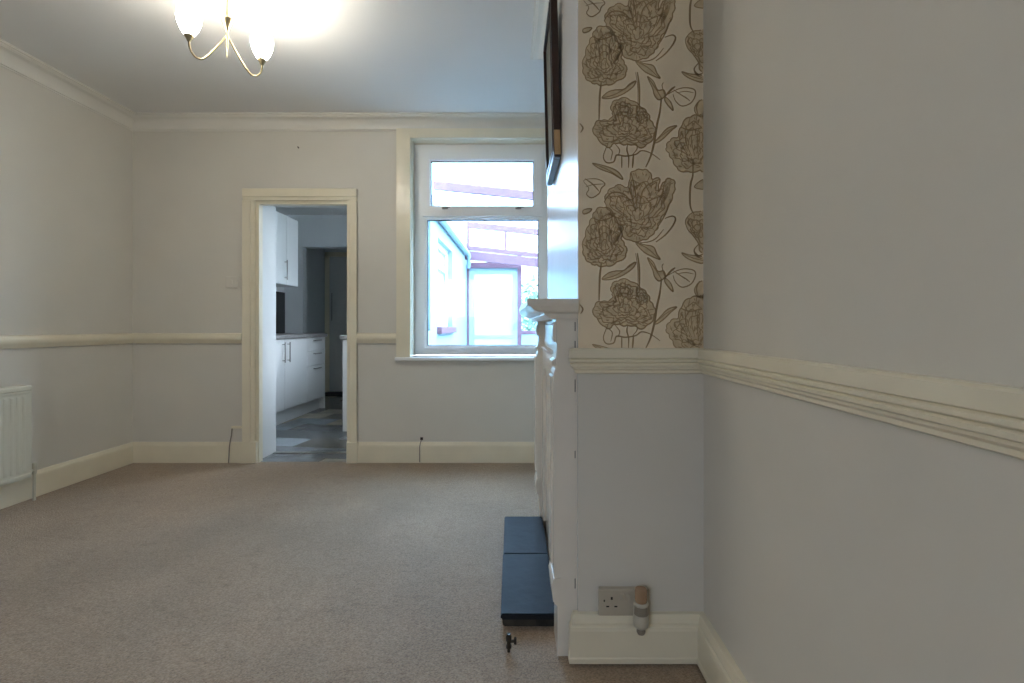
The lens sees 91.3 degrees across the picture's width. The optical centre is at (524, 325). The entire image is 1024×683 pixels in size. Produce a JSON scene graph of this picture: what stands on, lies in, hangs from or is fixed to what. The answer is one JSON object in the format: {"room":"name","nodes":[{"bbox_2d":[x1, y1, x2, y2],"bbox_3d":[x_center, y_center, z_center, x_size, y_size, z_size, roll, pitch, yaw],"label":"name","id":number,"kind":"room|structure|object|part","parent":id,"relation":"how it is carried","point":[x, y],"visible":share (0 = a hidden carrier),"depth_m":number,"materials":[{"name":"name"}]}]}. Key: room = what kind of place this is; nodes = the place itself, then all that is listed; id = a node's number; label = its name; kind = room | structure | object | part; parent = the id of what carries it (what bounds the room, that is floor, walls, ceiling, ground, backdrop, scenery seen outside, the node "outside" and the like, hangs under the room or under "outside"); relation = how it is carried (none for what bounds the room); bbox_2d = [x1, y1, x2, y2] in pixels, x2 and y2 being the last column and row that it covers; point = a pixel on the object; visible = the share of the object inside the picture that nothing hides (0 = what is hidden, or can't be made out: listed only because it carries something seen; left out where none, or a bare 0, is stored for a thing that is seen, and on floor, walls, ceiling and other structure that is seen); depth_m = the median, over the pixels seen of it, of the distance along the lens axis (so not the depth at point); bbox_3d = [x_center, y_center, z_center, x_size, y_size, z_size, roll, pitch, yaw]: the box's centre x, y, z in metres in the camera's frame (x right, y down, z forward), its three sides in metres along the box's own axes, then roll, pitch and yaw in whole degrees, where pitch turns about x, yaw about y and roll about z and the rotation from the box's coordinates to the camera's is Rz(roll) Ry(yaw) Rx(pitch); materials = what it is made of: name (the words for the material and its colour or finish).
{"room":"living room","nodes":[
{"label":"living room","id":0,"kind":"room"},
{"bbox_2d":[0,66,132,469],"bbox_3d":[-2.925,-0.263,1.232,0.100,2.525,5.463,0,0,0],"label":"wall","id":1,"kind":"structure","parent":0,"point":[66,169],"depth_m":3.12,"materials":[{"name":"paint"}]},
{"bbox_2d":[0,385,36,500],"bbox_3d":[-2.814,0.666,2.163,0.081,0.668,1.435,0,0,0],"label":"radiator","id":2,"kind":"object","parent":1,"relation":"attached to","point":[16,464],"visible":1,"depth_m":2.73,"materials":[{"name":"white metal"}]},
{"bbox_2d":[0,442,239,508],"bbox_3d":[-2.470,0.923,1.131,0.810,0.150,5.063,0,0,0],"label":"baseboard","id":3,"kind":"structure","parent":1,"relation":"attached to","point":[57,476],"depth_m":3.49,"materials":[{"name":"white wood"}]},
{"bbox_2d":[0,333,241,348],"bbox_3d":[-2.470,0.090,1.131,0.810,0.076,5.063,0,0,0],"label":"rail","id":4,"kind":"object","parent":1,"relation":"attached to","point":[57,340],"visible":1,"depth_m":3.42,"materials":[{"name":"beige wood"}]},
{"bbox_2d":[0,0,544,111],"bbox_3d":[-1.169,-1.575,1.131,3.611,0.100,5.263,0,0,0],"label":"ceiling","id":5,"kind":"structure","parent":0,"point":[326,55],"depth_m":2.79,"materials":[{"name":"paint"}]},
{"bbox_2d":[175,0,272,76],"bbox_3d":[-1.312,-1.330,2.203,0.376,0.390,0.094,0,0,-43],"label":"pendant light","id":6,"kind":"object","parent":5,"relation":"hanging from","point":[189,17],"visible":1,"depth_m":2.19,"materials":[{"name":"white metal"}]},
{"bbox_3d":[-1.416,-1.277,2.107,0.094,0.111,0.094,0,0,0],"label":"lamp shade","id":7,"kind":"part","parent":6,"relation":"part of","materials":[{"name":"white glass"}]},
{"bbox_3d":[-1.366,-1.206,2.153,0.144,0.142,0.008,0,0,-43],"label":"arm","id":8,"kind":"part","parent":6,"relation":"part of","materials":[{"name":"gold metal"}]},
{"bbox_3d":[-1.312,-1.340,2.203,0.015,0.318,0.015,0,0,0],"label":"stem","id":9,"kind":"part","parent":6,"relation":"part of","materials":[{"name":"gold metal"}]},
{"bbox_3d":[-1.259,-1.206,2.253,0.144,0.142,0.008,0,0,-43],"label":"arm","id":10,"kind":"part","parent":6,"relation":"part of","materials":[{"name":"gold metal"}]},
{"bbox_3d":[-1.209,-1.277,2.299,0.094,0.111,0.094,0,0,0],"label":"lamp shade","id":11,"kind":"part","parent":6,"relation":"part of","materials":[{"name":"white glass"}]},
{"bbox_2d":[276,249,324,332],"bbox_3d":[-3.090,-0.200,5.832,0.100,2.400,3.737,0,0,0],"label":"wall","id":12,"kind":"structure","parent":0,"point":[315,257],"depth_m":7.25,"materials":[{"name":"white paint"}]},
{"bbox_2d":[276,291,284,332],"bbox_3d":[-3.030,-0.165,5.131,0.019,0.510,2.327,0,0,0],"label":"backsplash","id":13,"kind":"structure","parent":12,"relation":"attached to","point":[280,296],"depth_m":6.18,"materials":[{"name":"black tile"}]},
{"bbox_2d":[276,211,297,286],"bbox_3d":[-2.718,-0.775,4.990,0.624,0.710,0.780,0,0,0],"label":"upper cabinet","id":14,"kind":"object","parent":12,"relation":"attached to","point":[286,227],"visible":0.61,"depth_m":5.12,"materials":[{"name":"white"}]},
{"bbox_3d":[-2.450,-0.775,4.860,0.019,0.706,0.516,0,0,0],"label":"door","id":15,"kind":"part","parent":14,"relation":"part of","materials":[{"name":"white wood"}]},
{"bbox_3d":[-2.450,-0.775,5.250,0.019,0.706,0.256,0,0,0],"label":"door","id":16,"kind":"part","parent":14,"relation":"part of","materials":[{"name":"white"}]},
{"bbox_2d":[276,207,346,214],"bbox_3d":[-2.170,-1.450,5.832,1.940,0.100,3.737,0,0,0],"label":"ceiling","id":17,"kind":"structure","parent":0,"point":[283,210],"depth_m":6.06,"materials":[{"name":"paint"}]},
{"bbox_2d":[284,215,346,332],"bbox_3d":[-2.145,-0.200,6.360,1.790,2.400,0.120,0,0,0],"label":"wall","id":18,"kind":"structure","parent":0,"point":[314,231],"depth_m":6.30,"materials":[{"name":"white paint"}]},
{"bbox_2d":[133,131,534,441],"bbox_3d":[-1.169,-0.263,3.813,3.411,2.525,0.300,0,0,0],"label":"wall","id":19,"kind":"structure","parent":0,"point":[188,185],"depth_m":3.66,"materials":[{"name":"paint"}]},
{"bbox_2d":[228,426,241,462],"bbox_3d":[-2.113,0.863,3.647,0.094,0.266,0.031,0,0,0],"label":"cable","id":20,"kind":"object","parent":19,"relation":"attached to","point":[232,427],"visible":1,"depth_m":3.65,"materials":[{"name":"grey plastic"}]},
{"bbox_2d":[240,188,357,462],"bbox_3d":[-1.645,0.001,3.804,0.854,2.006,0.338,0,0,0],"label":"door frame","id":21,"kind":"structure","parent":19,"relation":"in","point":[259,205],"depth_m":3.65,"materials":[{"name":"white wood"}]},
{"bbox_2d":[419,437,422,461],"bbox_3d":[-0.758,0.902,3.648,0.024,0.176,0.030,0,0,0],"label":"cable","id":22,"kind":"object","parent":19,"relation":"attached to","point":[421,438],"visible":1,"depth_m":3.63,"materials":[{"name":"grey plastic"}]},
{"bbox_2d":[358,442,533,462],"bbox_3d":[-0.344,0.923,3.207,1.761,0.150,0.913,0,0,0],"label":"baseboard","id":23,"kind":"structure","parent":19,"relation":"attached to","point":[368,452],"depth_m":3.64,"materials":[{"name":"white wood"}]},
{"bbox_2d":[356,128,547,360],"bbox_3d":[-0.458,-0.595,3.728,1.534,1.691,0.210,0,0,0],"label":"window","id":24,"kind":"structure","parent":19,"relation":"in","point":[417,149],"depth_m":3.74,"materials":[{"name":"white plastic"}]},
{"bbox_3d":[-0.319,0.239,3.693,1.255,0.024,0.140,0,0,0],"label":"sill","id":25,"kind":"part","parent":24,"relation":"part of","materials":[{"name":"white plastic"}]},
{"bbox_3d":[-0.321,-1.070,3.767,0.898,0.496,0.052,0,0,0],"label":"sash","id":26,"kind":"part","parent":24,"relation":"part of","materials":[{"name":"white plastic"}]},
{"bbox_2d":[325,249,346,391],"bbox_3d":[-2.145,-0.200,7.650,1.790,2.400,0.100,0,0,0],"label":"wall","id":27,"kind":"structure","parent":0,"point":[326,250],"depth_m":7.60,"materials":[{"name":"white paint"}]},
{"bbox_2d":[325,252,346,391],"bbox_3d":[-2.533,-0.060,7.573,1.005,2.120,0.054,0,0,0],"label":"door","id":28,"kind":"structure","parent":27,"relation":"in","point":[335,262],"depth_m":7.58,"materials":[{"name":"grey paint"}]},
{"bbox_2d":[0,392,705,682],"bbox_3d":[-1.252,1.060,3.100,3.776,0.120,9.200,0,0,0],"label":"floor","id":29,"kind":"structure","parent":0,"point":[260,572],"depth_m":2.00,"materials":[{"name":"carpet"}]},
{"bbox_2d":[276,338,306,424],"bbox_3d":[-2.718,0.565,5.100,0.624,0.870,1.000,0,0,0],"label":"base cabinet","id":30,"kind":"object","parent":29,"relation":"on","point":[291,354],"visible":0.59,"depth_m":5.22,"materials":[{"name":"white"}]},
{"bbox_3d":[-2.450,0.492,4.840,0.019,0.721,0.476,0,0,0],"label":"door","id":31,"kind":"part","parent":30,"relation":"part of","materials":[{"name":"white wood"}]},
{"bbox_3d":[-2.450,0.492,5.340,0.019,0.721,0.516,0,0,0],"label":"door","id":32,"kind":"part","parent":30,"relation":"part of","materials":[{"name":"white wood"}]},
{"bbox_2d":[302,337,324,414],"bbox_3d":[-2.718,0.565,5.850,0.624,0.870,0.500,0,0,0],"label":"drawer unit","id":33,"kind":"object","parent":29,"relation":"on","point":[315,345],"visible":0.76,"depth_m":5.85,"materials":[{"name":"white wood"}]},
{"bbox_3d":[-2.450,0.207,5.840,0.019,0.151,0.476,0,0,0],"label":"drawer","id":34,"kind":"part","parent":33,"relation":"part of","materials":[{"name":"white wood"}]},
{"bbox_3d":[-2.450,0.370,5.840,0.019,0.166,0.476,0,0,0],"label":"drawer","id":35,"kind":"part","parent":33,"relation":"part of","materials":[{"name":"white"}]},
{"bbox_3d":[-2.450,0.655,5.840,0.019,0.396,0.476,0,0,0],"label":"drawer","id":36,"kind":"part","parent":33,"relation":"part of","materials":[{"name":"white wood"}]},
{"bbox_3d":[-2.735,0.565,6.090,0.590,0.870,0.019,0,0,0],"label":"panel","id":37,"kind":"part","parent":33,"relation":"part of","materials":[{"name":"white wood"}]},
{"bbox_2d":[325,392,342,395],"bbox_3d":[-2.600,0.991,7.310,0.700,0.018,0.380,0,0,0],"label":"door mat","id":38,"kind":"object","parent":29,"relation":"on","point":[326,393],"visible":0.24,"depth_m":7.17,"materials":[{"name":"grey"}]},
{"bbox_2d":[343,340,346,430],"bbox_3d":[-1.492,0.565,5.321,0.475,0.870,1.158,0,0,0],"label":"base cabinet","id":39,"kind":"object","parent":29,"relation":"on","point":[344,341],"visible":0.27,"depth_m":4.74,"materials":[{"name":"white"}]},
{"bbox_2d":[340,335,346,339],"bbox_3d":[-1.505,0.110,5.325,0.500,0.040,1.190,0,0,0],"label":"countertop","id":40,"kind":"structure","parent":39,"relation":"on","point":[342,337],"depth_m":4.73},
{"bbox_2d":[506,633,516,652],"bbox_3d":[-0.043,0.973,1.535,0.033,0.055,0.018,0,0,0],"label":"pipe stub","id":41,"kind":"object","parent":29,"relation":"on","point":[509,640],"visible":1,"depth_m":1.53,"materials":[{"name":"brown metal"}]},
{"bbox_2d":[510,637,516,644],"bbox_3d":[-0.037,0.967,1.535,0.022,0.019,0.009,0,0,0],"label":"tap","id":42,"kind":"object","parent":41,"relation":"on","point":[514,640],"depth_m":1.53,"materials":[{"name":"metal"}]},
{"bbox_2d":[501,517,553,625],"bbox_3d":[0.003,0.975,2.072,0.191,0.050,0.854,0,0,-2],"label":"hearth","id":43,"kind":"object","parent":29,"relation":"on","point":[526,595],"visible":0.86,"depth_m":1.89,"materials":[{"name":"stone"}]},
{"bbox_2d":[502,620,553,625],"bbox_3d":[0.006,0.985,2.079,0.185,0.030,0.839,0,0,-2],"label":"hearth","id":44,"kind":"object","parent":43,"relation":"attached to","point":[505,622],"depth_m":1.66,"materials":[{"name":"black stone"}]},
{"bbox_2d":[519,299,578,655],"bbox_3d":[0.062,0.460,2.067,0.163,1.081,1.174,0,0,-2],"label":"surround","id":45,"kind":"object","parent":29,"relation":"on","point":[555,380],"visible":0.98,"depth_m":1.51,"materials":[{"name":"paint"}]},
{"bbox_3d":[0.093,0.486,2.560,0.075,1.028,0.120,0,0,0],"label":"leg","id":46,"kind":"part","parent":45,"relation":"part of","materials":[{"name":"paint"}]},
{"bbox_3d":[0.121,0.557,2.067,0.044,0.885,0.867,0,0,-2],"label":"infill panel","id":47,"kind":"part","parent":45,"relation":"part of","materials":[{"name":"paint"}]},
{"bbox_2d":[519,299,578,317],"bbox_3d":[0.062,-0.059,2.067,0.163,0.043,1.174,0,0,-2],"label":"mantel shelf","id":48,"kind":"object","parent":45,"relation":"attached to","point":[532,308],"depth_m":1.49,"materials":[{"name":"paint"}]},
{"bbox_3d":[0.093,-0.031,2.067,0.100,0.018,1.128,0,0,-2],"label":"bed moulding","id":49,"kind":"part","parent":45,"relation":"part of","materials":[{"name":"paint"}]},
{"bbox_3d":[0.121,0.486,1.575,0.075,1.028,0.120,0,0,0],"label":"leg","id":50,"kind":"part","parent":45,"relation":"part of","materials":[{"name":"paint"}]},
{"bbox_3d":[-2.718,0.565,4.300,0.624,0.870,0.600,0,0,0],"label":"base cabinet","id":51,"kind":"object","parent":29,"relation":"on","visible":0},
{"bbox_2d":[276,333,327,338],"bbox_3d":[-2.723,0.110,5.044,0.615,0.040,2.152,0,0,0],"label":"countertop","id":52,"kind":"structure","parent":51,"relation":"on","point":[278,335],"depth_m":5.48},
{"bbox_2d":[428,195,466,344],"bbox_3d":[-1.125,-0.210,6.311,0.250,2.420,4.697,0,0,0],"label":"wall","id":53,"kind":"structure","parent":0,"point":[457,270],"depth_m":6.88,"materials":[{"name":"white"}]},
{"bbox_2d":[437,243,456,333],"bbox_3d":[-1.032,-0.465,6.315,0.175,1.110,1.270,0,0,0],"label":"window","id":54,"kind":"structure","parent":53,"relation":"in","point":[442,328],"depth_m":6.66,"materials":[{"name":"white plastic"}]},
{"bbox_3d":[-1.080,-0.505,6.315,0.040,1.030,1.130,0,0,0],"label":"frame","id":55,"kind":"part","parent":54,"relation":"part of","materials":[{"name":"white plastic"}]},
{"bbox_3d":[-1.022,0.050,6.315,0.155,0.080,1.270,0,0,0],"label":"sill","id":56,"kind":"part","parent":54,"relation":"part of","materials":[{"name":"ceramic"}]},
{"bbox_2d":[432,200,470,268],"bbox_3d":[-0.948,-1.121,6.365,0.104,0.318,4.130,0,0,0],"label":"gutter","id":57,"kind":"object","parent":53,"relation":"attached to","point":[446,225],"visible":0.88,"depth_m":6.78,"materials":[{"name":"teal"}]},
{"bbox_2d":[466,254,470,268],"bbox_3d":[-0.942,-1.098,8.328,0.092,0.272,0.205,0,0,0],"label":"outlet","id":58,"kind":"object","parent":57,"relation":"attached to","point":[469,255],"depth_m":8.32,"materials":[{"name":"plastic"}]},
{"bbox_2d":[548,0,703,610],"bbox_3d":[0.330,-0.263,2.124,0.412,2.525,1.251,0,0,0],"label":"wall","id":59,"kind":"structure","parent":0,"point":[626,194],"depth_m":1.50,"materials":[{"name":"paint"}]},
{"bbox_2d":[0,0,548,130],"bbox_3d":[-1.169,-1.475,1.131,3.411,0.100,5.063,0,0,0],"label":"crown molding","id":60,"kind":"structure","parent":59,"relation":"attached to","point":[13,59],"depth_m":3.59,"materials":[{"name":"paint"}]},
{"bbox_2d":[543,0,560,185],"bbox_3d":[0.115,-1.004,2.189,0.046,0.663,0.423,0,0,-2],"label":"framed picture","id":61,"kind":"object","parent":59,"relation":"attached to","point":[551,48],"visible":1,"depth_m":2.01,"materials":[{"name":"black wood"}]},
{"bbox_2d":[598,586,648,615],"bbox_3d":[0.292,0.817,1.486,0.151,0.078,0.029,0,0,0],"label":"double socket","id":62,"kind":"object","parent":59,"relation":"attached to","point":[612,600],"visible":0.83,"depth_m":1.48,"materials":[{"name":"beige plastic"}]},
{"bbox_2d":[633,586,648,635],"bbox_3d":[0.336,0.825,1.451,0.045,0.135,0.051,0,0,0],"label":"air freshener","id":63,"kind":"object","parent":62,"relation":"attached to","point":[640,604],"visible":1,"depth_m":1.43,"materials":[{"name":"plastic"}]},
{"bbox_2d":[635,586,646,604],"bbox_3d":[0.336,0.779,1.448,0.035,0.045,0.035,0,0,0],"label":"oil bottle","id":64,"kind":"object","parent":63,"relation":"on","point":[640,591],"depth_m":1.43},
{"bbox_2d":[704,0,1023,682],"bbox_3d":[0.586,-0.263,1.232,0.100,2.525,5.463,0,0,0],"label":"wall","id":65,"kind":"structure","parent":0,"point":[864,159],"depth_m":0.81,"materials":[{"name":"paint"}]},
{"bbox_2d":[568,610,747,682],"bbox_3d":[0.332,0.925,0.053,0.407,0.138,2.906,0,0,0],"label":"baseboard","id":66,"kind":"structure","parent":65,"relation":"attached to","point":[670,637],"depth_m":1.47,"materials":[{"name":"white wood"}]},
{"bbox_2d":[569,348,1023,459],"bbox_3d":[0.334,0.105,0.056,0.404,0.078,2.912,0,0,0],"label":"rail","id":67,"kind":"object","parent":65,"relation":"attached to","point":[987,416],"visible":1,"depth_m":0.76,"materials":[{"name":"white wood"}]},
{"label":"outside","id":68,"kind":"structure","parent":0,"visible":0},
{"bbox_3d":[1.750,1.070,8.982,5.500,0.100,10.037,0,0,0],"label":"ground","id":69,"kind":"structure","parent":68,"visible":0},
{"bbox_2d":[465,222,537,344],"bbox_3d":[0.200,-0.395,8.475,2.400,2.790,0.350,0,0,0],"label":"wall","id":70,"kind":"structure","parent":69,"relation":"on","point":[488,259],"depth_m":8.56,"materials":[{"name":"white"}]},
{"bbox_3d":[-0.978,-0.350,8.600,0.045,2.700,0.070,0,0,0],"label":"post","id":71,"kind":"part","parent":70,"relation":"part of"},
{"bbox_2d":[469,268,516,344],"bbox_3d":[-0.542,-0.005,8.580,0.825,1.970,0.080,0,0,0],"label":"door","id":72,"kind":"structure","parent":70,"relation":"in","point":[472,271],"depth_m":8.58,"materials":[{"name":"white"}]},
{"bbox_3d":[-0.542,0.190,8.600,0.665,0.060,0.024,0,0,0],"label":"rail","id":73,"kind":"part","parent":72,"relation":"part of","materials":[{"name":"white"}]},
{"bbox_3d":[0.200,-1.216,8.600,2.400,0.327,0.080,0,0,0],"label":"transom rail","id":74,"kind":"part","parent":70,"relation":"part of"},
{"bbox_3d":[0.200,-1.614,8.600,2.400,0.352,0.080,0,0,0],"label":"head rail","id":75,"kind":"part","parent":70,"relation":"part of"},
{"bbox_3d":[-0.333,-1.500,8.600,0.045,0.400,0.070,0,0,0],"label":"post","id":76,"kind":"part","parent":70,"relation":"part of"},
{"bbox_3d":[-0.095,-0.120,8.600,0.070,2.240,0.070,0,0,0],"label":"post","id":77,"kind":"part","parent":70,"relation":"part of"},
{"bbox_3d":[0.280,0.110,8.600,0.680,0.060,0.060,0,0,0],"label":"rail","id":78,"kind":"part","parent":70,"relation":"part of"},
{"bbox_3d":[0.280,0.570,8.600,0.680,0.860,0.040,0,0,0],"label":"panel","id":79,"kind":"part","parent":70,"relation":"part of","materials":[{"name":"white"}]},
{"bbox_2d":[508,272,537,334],"bbox_3d":[0.310,-0.063,10.203,1.319,2.171,1.216,0,0,0],"label":"shrub","id":80,"kind":"object","parent":69,"relation":"on","point":[531,324],"visible":0.17,"depth_m":10.09,"materials":[{"name":"green plant"}]},
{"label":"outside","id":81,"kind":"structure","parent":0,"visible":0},
{"bbox_2d":[433,181,532,200],"bbox_3d":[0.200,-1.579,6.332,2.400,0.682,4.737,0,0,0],"label":"beam","id":82,"kind":"structure","parent":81,"point":[437,185],"depth_m":5.43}
]}

